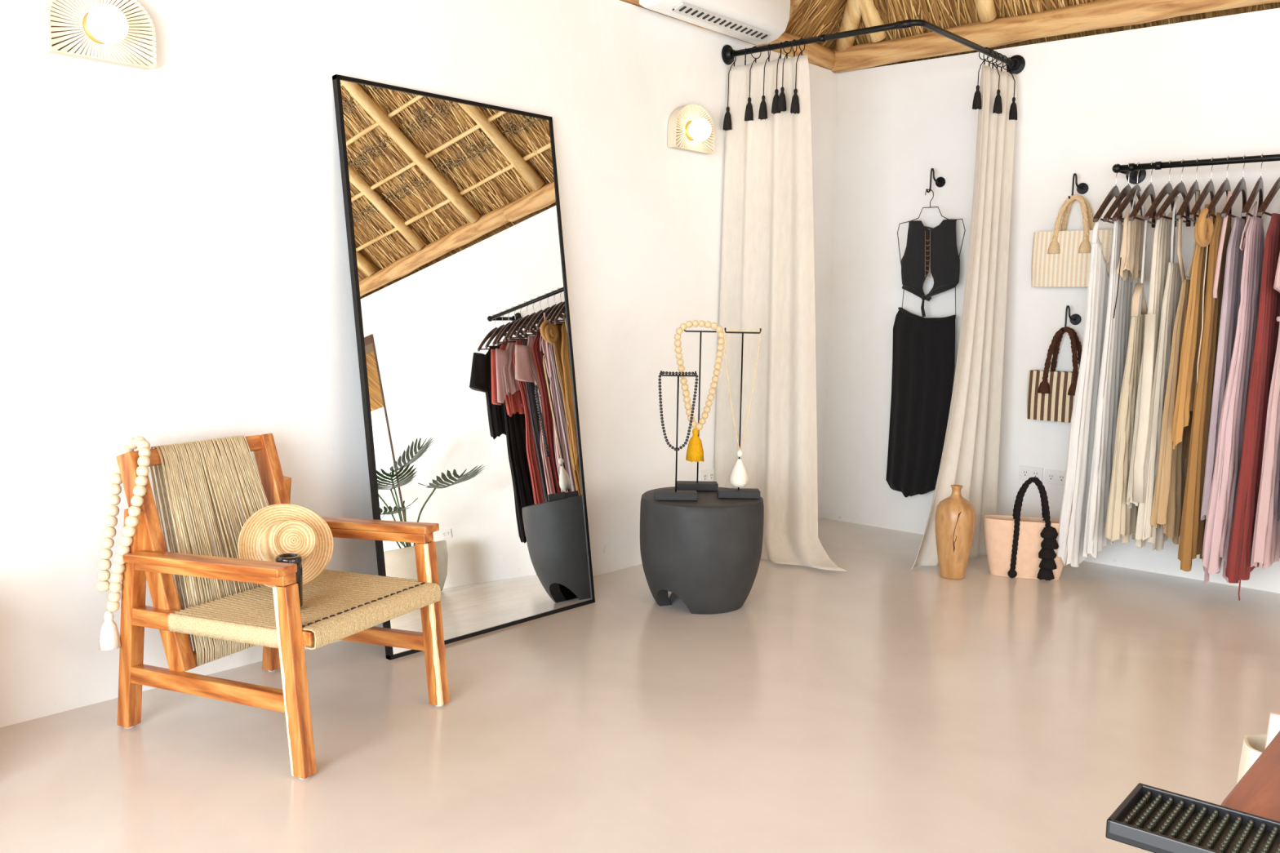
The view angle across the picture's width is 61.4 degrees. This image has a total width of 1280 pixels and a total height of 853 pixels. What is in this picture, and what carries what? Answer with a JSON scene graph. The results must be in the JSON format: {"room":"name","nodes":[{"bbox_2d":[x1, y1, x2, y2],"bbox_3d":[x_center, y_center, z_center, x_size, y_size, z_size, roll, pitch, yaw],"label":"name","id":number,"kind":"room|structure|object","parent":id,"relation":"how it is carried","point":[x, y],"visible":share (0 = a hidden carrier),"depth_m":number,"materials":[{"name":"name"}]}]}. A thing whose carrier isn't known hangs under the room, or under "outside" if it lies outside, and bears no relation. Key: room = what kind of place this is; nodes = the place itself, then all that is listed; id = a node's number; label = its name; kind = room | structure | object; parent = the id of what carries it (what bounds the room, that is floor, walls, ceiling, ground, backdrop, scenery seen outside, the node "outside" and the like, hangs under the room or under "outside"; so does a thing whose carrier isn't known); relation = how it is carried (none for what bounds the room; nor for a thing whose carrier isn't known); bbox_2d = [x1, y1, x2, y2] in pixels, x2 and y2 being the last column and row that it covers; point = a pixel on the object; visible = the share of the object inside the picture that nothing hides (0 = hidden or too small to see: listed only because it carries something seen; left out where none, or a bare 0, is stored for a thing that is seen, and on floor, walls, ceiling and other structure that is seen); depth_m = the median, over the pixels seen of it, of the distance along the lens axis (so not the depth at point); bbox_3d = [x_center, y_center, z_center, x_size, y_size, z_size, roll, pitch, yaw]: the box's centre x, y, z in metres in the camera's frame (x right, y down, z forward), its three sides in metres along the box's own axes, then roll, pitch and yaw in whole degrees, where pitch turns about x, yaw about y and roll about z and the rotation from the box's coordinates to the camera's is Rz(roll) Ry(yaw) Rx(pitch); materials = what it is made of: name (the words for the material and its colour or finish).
{"room":"clothing store","nodes":[
{"label":"clothing store","id":0,"kind":"room"},
{"bbox_2d":[0,0,838,728],"bbox_3d":[-1.378,-0.458,3.449,0.200,2.493,7.600,7,8,41],"label":"wall","id":1,"kind":"structure","parent":0,"point":[175,268],"depth_m":3.47,"materials":[{"name":"white paint"}]},
{"bbox_2d":[42,0,156,69],"bbox_3d":[-1.480,-1.125,2.987,0.127,0.208,0.290,7,8,41],"label":"wall sconce","id":2,"kind":"object","parent":1,"relation":"attached to","point":[115,32],"visible":1,"depth_m":2.98,"materials":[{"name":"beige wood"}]},
{"bbox_2d":[80,11,105,44],"bbox_3d":[-1.517,-1.118,3.020,0.030,0.090,0.090,7,8,41],"label":"socket","id":3,"kind":"object","parent":2,"relation":"attached to","point":[86,37],"depth_m":2.99,"materials":[{"name":"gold metal"}]},
{"bbox_2d":[667,104,715,154],"bbox_3d":[0.268,-1.377,4.963,0.127,0.208,0.290,7,8,41],"label":"wall sconce","id":4,"kind":"object","parent":1,"relation":"attached to","point":[691,128],"visible":1,"depth_m":4.94,"materials":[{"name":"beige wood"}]},
{"bbox_2d":[682,120,693,140],"bbox_3d":[0.231,-1.371,4.996,0.030,0.090,0.090,7,8,41],"label":"socket","id":5,"kind":"object","parent":4,"relation":"attached to","point":[686,135],"depth_m":4.96,"materials":[{"name":"gold metal"}]},
{"bbox_2d":[699,468,714,481],"bbox_3d":[0.336,0.248,5.349,0.011,0.070,0.118,7,8,41],"label":"wall outlet","id":6,"kind":"object","parent":1,"relation":"attached to","point":[707,475],"visible":0.87,"depth_m":5.34,"materials":[{"name":"white plastic"}]},
{"bbox_2d":[702,473,706,480],"bbox_3d":[0.321,0.250,5.328,0.003,0.034,0.036,7,8,41],"label":"receptacle","id":7,"kind":"object","parent":6,"relation":"attached to","point":[704,475],"depth_m":5.32,"materials":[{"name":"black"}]},
{"bbox_2d":[708,472,713,479],"bbox_3d":[0.355,0.247,5.367,0.003,0.034,0.036,7,8,41],"label":"receptacle","id":8,"kind":"object","parent":6,"relation":"attached to","point":[710,474],"depth_m":5.36,"materials":[{"name":"white plastic"}]},
{"bbox_2d":[639,0,790,44],"bbox_3d":[0.356,-1.957,4.869,0.220,0.296,0.840,7,8,41],"label":"air conditioner","id":9,"kind":"object","parent":1,"relation":"attached to","point":[757,22],"visible":1,"depth_m":4.89,"materials":[{"name":"white plastic"}]},
{"bbox_2d":[620,0,852,71],"bbox_3d":[-1.266,-1.758,3.289,0.142,0.140,7.292,7,8,41],"label":"trim","id":10,"kind":"structure","parent":1,"relation":"attached to","point":[818,55],"depth_m":5.63,"materials":[{"name":"brown wood"}]},
{"bbox_2d":[833,0,862,51],"bbox_3d":[1.234,-3.110,3.933,0.105,2.660,3.696,1,6,-4],"label":"ceiling beam","id":11,"kind":"structure","parent":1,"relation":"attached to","point":[851,18],"depth_m":5.66,"materials":[{"name":"brown wood"}]},
{"bbox_2d":[721,18,1025,74],"bbox_3d":[1.135,-1.778,5.204,1.051,0.094,1.066,7,8,41],"label":"curtain rod","id":12,"kind":"object","parent":1,"relation":"attached to","point":[1019,62],"visible":0.94,"depth_m":4.87,"materials":[{"name":"black metal"}]},
{"bbox_2d":[714,37,847,571],"bbox_3d":[0.653,-0.567,5.001,0.794,2.410,0.200,7,8,41],"label":"curtain","id":13,"kind":"object","parent":12,"relation":"hanging from","point":[767,262],"visible":0.91,"depth_m":5.07,"materials":[{"name":"beige fabric"}]},
{"bbox_2d":[911,47,1017,569],"bbox_3d":[1.575,-0.557,5.077,0.161,2.416,0.768,7,9,43],"label":"curtain","id":14,"kind":"object","parent":12,"relation":"hanging from","point":[970,458],"visible":0.94,"depth_m":5.20,"materials":[{"name":"beige fabric"}]},
{"bbox_2d":[0,518,1279,852],"bbox_3d":[1.109,1.044,2.072,7.100,0.100,9.800,7,8,41],"label":"floor","id":15,"kind":"structure","parent":0,"point":[881,704],"depth_m":3.04,"materials":[{"name":"beige concrete"}]},
{"bbox_2d":[115,433,449,778],"bbox_3d":[-1.012,0.451,3.079,0.707,0.783,0.653,4,7,26],"label":"armchair","id":16,"kind":"object","parent":15,"relation":"on","point":[337,605],"visible":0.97,"depth_m":2.99,"materials":[{"name":"brown wood"}]},
{"bbox_2d":[97,435,151,650],"bbox_3d":[-1.402,0.320,2.969,0.136,0.578,0.150,3,7,14],"label":"bead garland","id":17,"kind":"object","parent":16,"relation":"hanging from","point":[109,637],"visible":0.92,"depth_m":2.93,"materials":[{"name":"beige wood"}]},
{"bbox_2d":[237,503,333,587],"bbox_3d":[-0.999,0.343,3.067,0.195,0.229,0.207,3,7,16],"label":"straw hat","id":18,"kind":"object","parent":16,"relation":"on","point":[269,532],"visible":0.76,"depth_m":3.04,"materials":[{"name":"beige wicker"}]},
{"bbox_2d":[275,553,302,607],"bbox_3d":[-0.956,0.421,2.934,0.072,0.143,0.072,7,8,41],"label":"tumbler","id":19,"kind":"object","parent":16,"relation":"on","point":[295,558],"visible":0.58,"depth_m":2.92,"materials":[{"name":"black glass"}]},
{"bbox_2d":[332,74,595,660],"bbox_3d":[-0.605,-0.229,3.987,0.296,1.950,0.998,7,8,41],"label":"leaning mirror","id":20,"kind":"object","parent":15,"relation":"on","point":[453,220],"visible":1,"depth_m":3.94,"materials":[{"name":"black mirror"}]},
{"bbox_2d":[640,486,764,614],"bbox_3d":[0.247,0.499,4.376,0.499,0.440,0.499,4,7,25],"label":"table","id":21,"kind":"object","parent":15,"relation":"on","point":[706,552],"visible":0.94,"depth_m":4.18,"materials":[{"name":"grey concrete"}]},
{"bbox_2d":[653,370,697,501],"bbox_3d":[0.146,0.035,4.239,0.168,0.507,0.075,1,6,-1],"label":"stand","id":22,"kind":"object","parent":21,"relation":"on","point":[660,495],"visible":1,"depth_m":4.23,"materials":[{"name":"black metal"}]},
{"bbox_2d":[657,371,697,450],"bbox_3d":[0.147,-0.060,4.226,0.157,0.312,0.019,1,6,-1],"label":"necklace","id":23,"kind":"object","parent":22,"relation":"hanging from","point":[662,372],"visible":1,"depth_m":4.22,"materials":[{"name":"black"}]},
{"bbox_2d":[676,329,718,491],"bbox_3d":[0.244,-0.073,4.463,0.168,0.675,0.075,1,6,-1],"label":"stand","id":24,"kind":"object","parent":21,"relation":"on","point":[696,485],"visible":0.94,"depth_m":4.46,"materials":[{"name":"black metal"}]},
{"bbox_2d":[674,320,724,462],"bbox_3d":[0.240,-0.145,4.432,0.211,0.581,0.082,1,6,-1],"label":"necklace","id":25,"kind":"object","parent":24,"relation":"hanging from","point":[695,452],"visible":0.95,"depth_m":4.42,"materials":[{"name":"beige wood"}]},
{"bbox_2d":[716,328,761,498],"bbox_3d":[0.401,-0.053,4.300,0.168,0.677,0.075,1,6,-1],"label":"stand","id":26,"kind":"object","parent":21,"relation":"on","point":[729,493],"visible":1,"depth_m":4.30,"materials":[{"name":"black metal"}]},
{"bbox_2d":[723,329,761,487],"bbox_3d":[0.401,-0.069,4.288,0.151,0.627,0.055,1,6,-1],"label":"necklace","id":27,"kind":"object","parent":26,"relation":"hanging from","point":[739,477],"visible":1,"depth_m":4.30,"materials":[{"name":"white shell"},{"name":"beige cord"}]},
{"bbox_2d":[934,484,975,579],"bbox_3d":[1.419,0.474,4.865,0.175,0.420,0.175,7,8,41],"label":"wooden vase","id":28,"kind":"object","parent":15,"relation":"on","point":[955,516],"visible":1,"depth_m":4.81,"materials":[{"name":"brown wood"}]},
{"bbox_2d":[983,476,1063,581],"bbox_3d":[1.760,0.454,4.896,0.385,0.463,0.181,3,7,15],"label":"tote bag","id":29,"kind":"object","parent":15,"relation":"on","point":[1017,546],"visible":0.98,"depth_m":4.86,"materials":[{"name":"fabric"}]},
{"bbox_2d":[1220,730,1279,822],"bbox_3d":[1.128,0.778,0.760,1.303,0.722,0.600,7,8,41],"label":"wooden table","id":30,"kind":"object","parent":15,"relation":"on","point":[1257,793],"visible":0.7,"depth_m":1.10,"materials":[{"name":"red wood"}]},
{"bbox_2d":[1105,782,1279,852],"bbox_3d":[0.639,0.383,0.875,0.470,0.018,0.104,6,8,39],"label":"tray","id":31,"kind":"object","parent":30,"relation":"on","point":[1153,820],"visible":1,"depth_m":0.98,"materials":[{"name":"black painted wood"},{"name":"dark green stone beads"}]},
{"bbox_2d":[1236,712,1279,783],"bbox_3d":[1.263,0.730,1.966,0.313,0.552,0.155,3,7,21],"label":"vase","id":32,"kind":"object","parent":15,"relation":"on","point":[1254,744],"visible":0.32,"depth_m":1.98,"materials":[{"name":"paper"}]},
{"bbox_2d":[784,0,1279,70],"bbox_3d":[0.844,-2.645,1.279,7.400,3.880,9.000,7,8,41],"label":"ceiling","id":33,"kind":"structure","parent":0,"point":[811,18],"depth_m":5.48,"materials":[{"name":"plant"}]},
{"bbox_2d":[789,0,802,17],"bbox_3d":[1.559,-3.058,4.462,2.317,2.329,0.092,7,8,41],"label":"ceiling beam","id":34,"kind":"structure","parent":33,"relation":"attached to","point":[794,4],"depth_m":5.26,"materials":[{"name":"brown wood"}]},
{"bbox_2d":[858,0,886,42],"bbox_3d":[1.135,-2.208,5.524,0.102,0.409,0.425,7,8,41],"label":"pole","id":35,"kind":"object","parent":33,"relation":"attached to","point":[871,17],"depth_m":5.57,"materials":[{"name":"brown wood"}]},
{"bbox_2d":[974,0,996,22],"bbox_3d":[1.402,-2.442,4.848,0.098,1.024,1.013,7,8,41],"label":"ceiling beam","id":36,"kind":"structure","parent":33,"relation":"attached to","point":[986,10],"depth_m":5.21,"materials":[{"name":"brown wood"}]},
{"bbox_2d":[822,7,1279,593],"bbox_3d":[3.242,-0.476,4.322,5.600,2.493,0.200,7,8,41],"label":"wall","id":37,"kind":"structure","parent":0,"point":[1207,88],"depth_m":5.33,"materials":[{"name":"white paint"}]},
{"bbox_2d":[925,168,945,192],"bbox_3d":[1.525,-1.267,5.553,0.058,0.127,0.105,7,8,41],"label":"wall hook","id":38,"kind":"object","parent":37,"relation":"attached to","point":[940,181],"visible":1,"depth_m":5.57,"materials":[{"name":"black metal"}]},
{"bbox_2d":[897,188,965,319],"bbox_3d":[1.496,-0.878,5.573,0.379,0.691,0.004,7,8,41],"label":"hanger","id":39,"kind":"object","parent":38,"relation":"hanging from","point":[929,188],"visible":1,"depth_m":5.54,"materials":[{"name":"black metal"}]},
{"bbox_2d":[885,306,955,497],"bbox_3d":[1.473,-0.120,5.667,0.360,1.006,0.056,6,8,40],"label":"skirt","id":40,"kind":"object","parent":39,"relation":"hanging from","point":[923,348],"visible":0.94,"depth_m":5.65,"materials":[{"name":"black fabric"}]},
{"bbox_2d":[901,218,959,316],"bbox_3d":[1.493,-0.815,5.569,0.330,0.498,0.051,7,8,41],"label":"vest top","id":41,"kind":"object","parent":39,"relation":"hanging from","point":[936,246],"visible":1,"depth_m":5.56,"materials":[{"name":"black fabric"}]},
{"bbox_2d":[1018,465,1043,481],"bbox_3d":[1.952,0.236,5.385,0.118,0.070,0.011,7,8,41],"label":"wall outlet","id":42,"kind":"object","parent":37,"relation":"attached to","point":[1025,473],"visible":0.9,"depth_m":5.38,"materials":[{"name":"white plastic"}]},
{"bbox_2d":[1022,469,1029,476],"bbox_3d":[1.931,0.234,5.399,0.036,0.034,0.003,7,8,41],"label":"receptacle","id":43,"kind":"object","parent":42,"relation":"attached to","point":[1025,473],"depth_m":5.40,"materials":[{"name":"white plastic"}]},
{"bbox_2d":[1031,471,1039,478],"bbox_3d":[1.970,0.238,5.365,0.036,0.034,0.003,7,8,41],"label":"receptacle","id":44,"kind":"object","parent":42,"relation":"attached to","point":[1034,473],"depth_m":5.36,"materials":[{"name":"white plastic"}]},
{"bbox_2d":[1044,469,1065,485],"bbox_3d":[2.049,0.251,5.301,0.118,0.070,0.011,7,8,41],"label":"wall outlet","id":45,"kind":"object","parent":37,"relation":"attached to","point":[1051,477],"visible":0.78,"depth_m":5.30,"materials":[{"name":"white plastic"}]},
{"bbox_2d":[1047,473,1054,480],"bbox_3d":[2.027,0.249,5.316,0.036,0.034,0.003,7,8,41],"label":"receptacle","id":46,"kind":"object","parent":45,"relation":"attached to","point":[1051,477],"depth_m":5.31,"materials":[{"name":"white plastic"}]},
{"bbox_2d":[1057,474,1065,481],"bbox_3d":[2.066,0.254,5.282,0.036,0.034,0.003,7,8,41],"label":"receptacle","id":47,"kind":"object","parent":45,"relation":"attached to","point":[1060,477],"depth_m":5.28,"materials":[{"name":"white plastic"}]},
{"bbox_2d":[831,0,1279,72],"bbox_3d":[2.001,-1.908,5.085,2.720,0.158,0.141,7,8,41],"label":"wooden beam","id":48,"kind":"structure","parent":37,"relation":"attached to","point":[1100,14],"depth_m":5.15,"materials":[{"name":"brown wood"}]},
{"bbox_2d":[1061,305,1081,331],"bbox_3d":[2.063,-0.515,5.152,0.058,0.127,0.105,7,8,41],"label":"wall hook","id":49,"kind":"object","parent":37,"relation":"attached to","point":[1075,319],"visible":1,"depth_m":5.17,"materials":[{"name":"black metal"}]},
{"bbox_2d":[1026,326,1081,422],"bbox_3d":[2.030,-0.252,5.173,0.331,0.455,0.135,7,8,41],"label":"bag","id":50,"kind":"object","parent":49,"relation":"hanging from","point":[1051,394],"visible":0.77,"depth_m":5.17,"materials":[{"name":"fabric"}]},
{"bbox_2d":[1067,173,1088,199],"bbox_3d":[2.070,-1.131,5.086,0.058,0.127,0.105,7,8,41],"label":"wall hook","id":51,"kind":"object","parent":37,"relation":"attached to","point":[1082,188],"visible":1,"depth_m":5.10,"materials":[{"name":"black metal"}]},
{"bbox_2d":[1031,194,1113,287],"bbox_3d":[2.047,-0.878,5.098,0.380,0.432,0.135,7,8,41],"label":"bag","id":52,"kind":"object","parent":51,"relation":"hanging from","point":[1062,258],"visible":0.85,"depth_m":5.09,"materials":[{"name":"beige fabric"}]},
{"bbox_2d":[1111,154,1279,184],"bbox_3d":[2.627,-1.099,4.475,1.251,0.088,0.289,7,8,41],"label":"rail","id":53,"kind":"object","parent":37,"relation":"attached to","point":[1133,168],"visible":0.96,"depth_m":4.59,"materials":[{"name":"black metal"}]},
{"bbox_2d":[1093,163,1122,223],"bbox_3d":[2.095,-1.028,4.782,0.037,0.269,0.430,6,8,37],"label":"wooden hanger","id":54,"kind":"object","parent":53,"relation":"hanging from","point":[1115,192],"visible":0.8,"depth_m":4.70,"materials":[{"name":"brown wood"}]},
{"bbox_2d":[1102,162,1135,222],"bbox_3d":[2.135,-1.024,4.748,0.037,0.269,0.430,6,8,40],"label":"wooden hanger","id":55,"kind":"object","parent":53,"relation":"hanging from","point":[1126,189],"visible":0.75,"depth_m":4.66,"materials":[{"name":"brown wood"}]},
{"bbox_2d":[1111,162,1145,221],"bbox_3d":[2.163,-1.021,4.724,0.037,0.269,0.430,6,8,40],"label":"wooden hanger","id":56,"kind":"object","parent":53,"relation":"hanging from","point":[1130,196],"visible":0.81,"depth_m":4.64,"materials":[{"name":"brown wood"}]},
{"bbox_2d":[1113,189,1146,318],"bbox_3d":[2.158,-0.755,4.728,0.055,0.559,0.345,7,8,41],"label":"camisole","id":57,"kind":"object","parent":56,"relation":"hanging from","point":[1132,242],"visible":0.85,"depth_m":4.68,"materials":[{"name":"fabric"}]},
{"bbox_2d":[1128,160,1156,227],"bbox_3d":[2.205,-1.016,4.687,0.037,0.269,0.430,6,8,37],"label":"wooden hanger","id":58,"kind":"object","parent":53,"relation":"hanging from","point":[1149,190],"visible":0.85,"depth_m":4.62,"materials":[{"name":"brown wood"}]},
{"bbox_2d":[1104,219,1156,544],"bbox_3d":[2.193,-0.201,4.762,0.112,1.429,0.390,7,8,41],"label":"garment","id":59,"kind":"object","parent":58,"relation":"hanging from","point":[1122,520],"visible":0.54,"depth_m":4.67,"materials":[{"name":"beige fabric"}]},
{"bbox_2d":[1144,160,1176,226],"bbox_3d":[2.260,-1.009,4.640,0.037,0.269,0.430,6,8,40],"label":"wooden hanger","id":60,"kind":"object","parent":53,"relation":"hanging from","point":[1167,188],"visible":0.81,"depth_m":4.56,"materials":[{"name":"brown wood"}]},
{"bbox_2d":[1126,207,1175,511],"bbox_3d":[2.237,-0.272,4.696,0.079,1.332,0.399,6,8,37],"label":"dress","id":61,"kind":"object","parent":60,"relation":"hanging from","point":[1161,255],"visible":0.58,"depth_m":4.58,"materials":[{"name":"beige fabric"}]},
{"bbox_2d":[1155,159,1191,226],"bbox_3d":[2.298,-1.005,4.607,0.037,0.269,0.430,7,9,42],"label":"wooden hanger","id":62,"kind":"object","parent":53,"relation":"hanging from","point":[1180,188],"visible":0.92,"depth_m":4.55,"materials":[{"name":"brown wood"}]},
{"bbox_2d":[1134,195,1182,551],"bbox_3d":[2.278,-0.221,4.673,0.109,1.528,0.350,7,8,41],"label":"dress","id":63,"kind":"object","parent":62,"relation":"hanging from","point":[1144,530],"visible":0.56,"depth_m":4.61,"materials":[{"name":"fabric"}]},
{"bbox_2d":[1175,158,1199,226],"bbox_3d":[2.340,-1.000,4.569,0.037,0.269,0.430,6,8,35],"label":"wooden hanger","id":64,"kind":"object","parent":53,"relation":"hanging from","point":[1194,187],"visible":0.81,"depth_m":4.48,"materials":[{"name":"brown wood"}]},
{"bbox_2d":[1150,186,1200,544],"bbox_3d":[2.332,-0.245,4.641,0.103,1.540,0.360,7,8,41],"label":"garment","id":65,"kind":"object","parent":64,"relation":"hanging from","point":[1171,479],"visible":0.61,"depth_m":4.57,"materials":[{"name":"fabric"}]},
{"bbox_2d":[1189,156,1215,218],"bbox_3d":[2.383,-0.995,4.532,0.037,0.269,0.430,6,8,37],"label":"wooden hanger","id":66,"kind":"object","parent":53,"relation":"hanging from","point":[1210,188],"visible":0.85,"depth_m":4.44,"materials":[{"name":"brown wood"}]},
{"bbox_2d":[1171,204,1215,458],"bbox_3d":[2.370,-0.388,4.580,0.072,1.089,0.434,7,8,41],"label":"garment","id":67,"kind":"object","parent":66,"relation":"hanging from","point":[1185,393],"visible":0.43,"depth_m":4.47,"materials":[{"name":"fabric"}]},
{"bbox_2d":[1205,155,1231,220],"bbox_3d":[2.428,-0.990,4.493,0.037,0.269,0.430,6,8,39],"label":"wooden hanger","id":68,"kind":"object","parent":53,"relation":"hanging from","point":[1225,186],"visible":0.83,"depth_m":4.41,"materials":[{"name":"brown wood"}]},
{"bbox_2d":[1177,208,1231,571],"bbox_3d":[2.389,-0.149,4.551,0.097,1.503,0.433,7,8,41],"label":"dress","id":69,"kind":"object","parent":68,"relation":"hanging from","point":[1192,528],"visible":0.66,"depth_m":4.48,"materials":[{"name":"fabric"}]},
{"bbox_2d":[1221,155,1247,224],"bbox_3d":[2.473,-0.985,4.454,0.037,0.269,0.430,6,8,38],"label":"wooden hanger","id":70,"kind":"object","parent":53,"relation":"hanging from","point":[1241,186],"visible":0.87,"depth_m":4.38,"materials":[{"name":"brown wood"}]},
{"bbox_2d":[1200,191,1245,520],"bbox_3d":[2.456,-0.286,4.511,0.064,1.356,0.347,7,8,41],"label":"garment","id":71,"kind":"object","parent":70,"relation":"hanging from","point":[1231,297],"visible":0.64,"depth_m":4.43,"materials":[{"name":"fabric"}]},
{"bbox_2d":[1241,153,1263,217],"bbox_3d":[2.522,-0.979,4.411,0.037,0.269,0.430,6,8,36],"label":"wooden hanger","id":72,"kind":"object","parent":53,"relation":"hanging from","point":[1259,187],"visible":0.89,"depth_m":4.33,"materials":[{"name":"brown wood"}]},
{"bbox_2d":[1202,201,1264,584],"bbox_3d":[2.484,-0.124,4.496,0.116,1.598,0.398,7,8,41],"label":"dress","id":73,"kind":"object","parent":72,"relation":"hanging from","point":[1223,495],"visible":0.88,"depth_m":4.40,"materials":[{"name":"fabric"}]},
{"bbox_2d":[1257,177,1279,216],"bbox_3d":[2.579,-0.973,4.363,0.037,0.269,0.430,7,9,41],"label":"wooden hanger","id":74,"kind":"object","parent":53,"relation":"hanging from","point":[1276,187],"visible":0.98,"depth_m":4.26,"materials":[{"name":"brown wood"}]},
{"bbox_2d":[1225,213,1279,600],"bbox_3d":[2.554,-0.085,4.445,0.107,1.555,0.412,7,8,41],"label":"dress","id":75,"kind":"object","parent":74,"relation":"hanging from","point":[1238,567],"visible":0.7,"depth_m":4.34,"materials":[{"name":"fabric"}]},
{"bbox_2d":[1056,212,1124,567],"bbox_3d":[2.040,-0.161,4.889,0.124,1.569,0.429,7,8,41],"label":"dress","id":76,"kind":"object","parent":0,"point":[1073,515],"visible":0.64,"depth_m":4.77,"materials":[{"name":"fabric"}]},
{"bbox_2d":[1082,218,1133,558],"bbox_3d":[2.122,-0.179,4.835,0.081,1.511,0.398,7,8,41],"label":"dress","id":77,"kind":"object","parent":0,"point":[1116,339],"visible":0.7,"depth_m":4.75,"materials":[{"name":"fabric"}]},
{"bbox_3d":[2.680,-0.961,4.274,0.037,0.269,0.430,6,8,36],"label":"wooden hanger","id":78,"kind":"object","parent":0,"visible":0},
{"bbox_2d":[1276,490,1279,521],"bbox_3d":[2.669,-0.222,4.343,0.062,1.196,0.308,7,8,41],"label":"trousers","id":79,"kind":"object","parent":78,"relation":"hanging from","point":[1278,508],"visible":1,"depth_m":4.30,"materials":[{"name":"fabric"}]},
{"bbox_3d":[2.631,-0.967,4.317,0.037,0.269,0.430,6,8,39],"label":"wooden hanger","id":80,"kind":"object","parent":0,"visible":0},
{"bbox_2d":[1250,252,1279,568],"bbox_3d":[2.586,-0.135,4.356,0.082,1.416,0.444,6,8,40],"label":"dress","id":81,"kind":"object","parent":80,"relation":"hanging from","point":[1265,551],"visible":0.98,"depth_m":4.32,"materials":[{"name":"fabric"}]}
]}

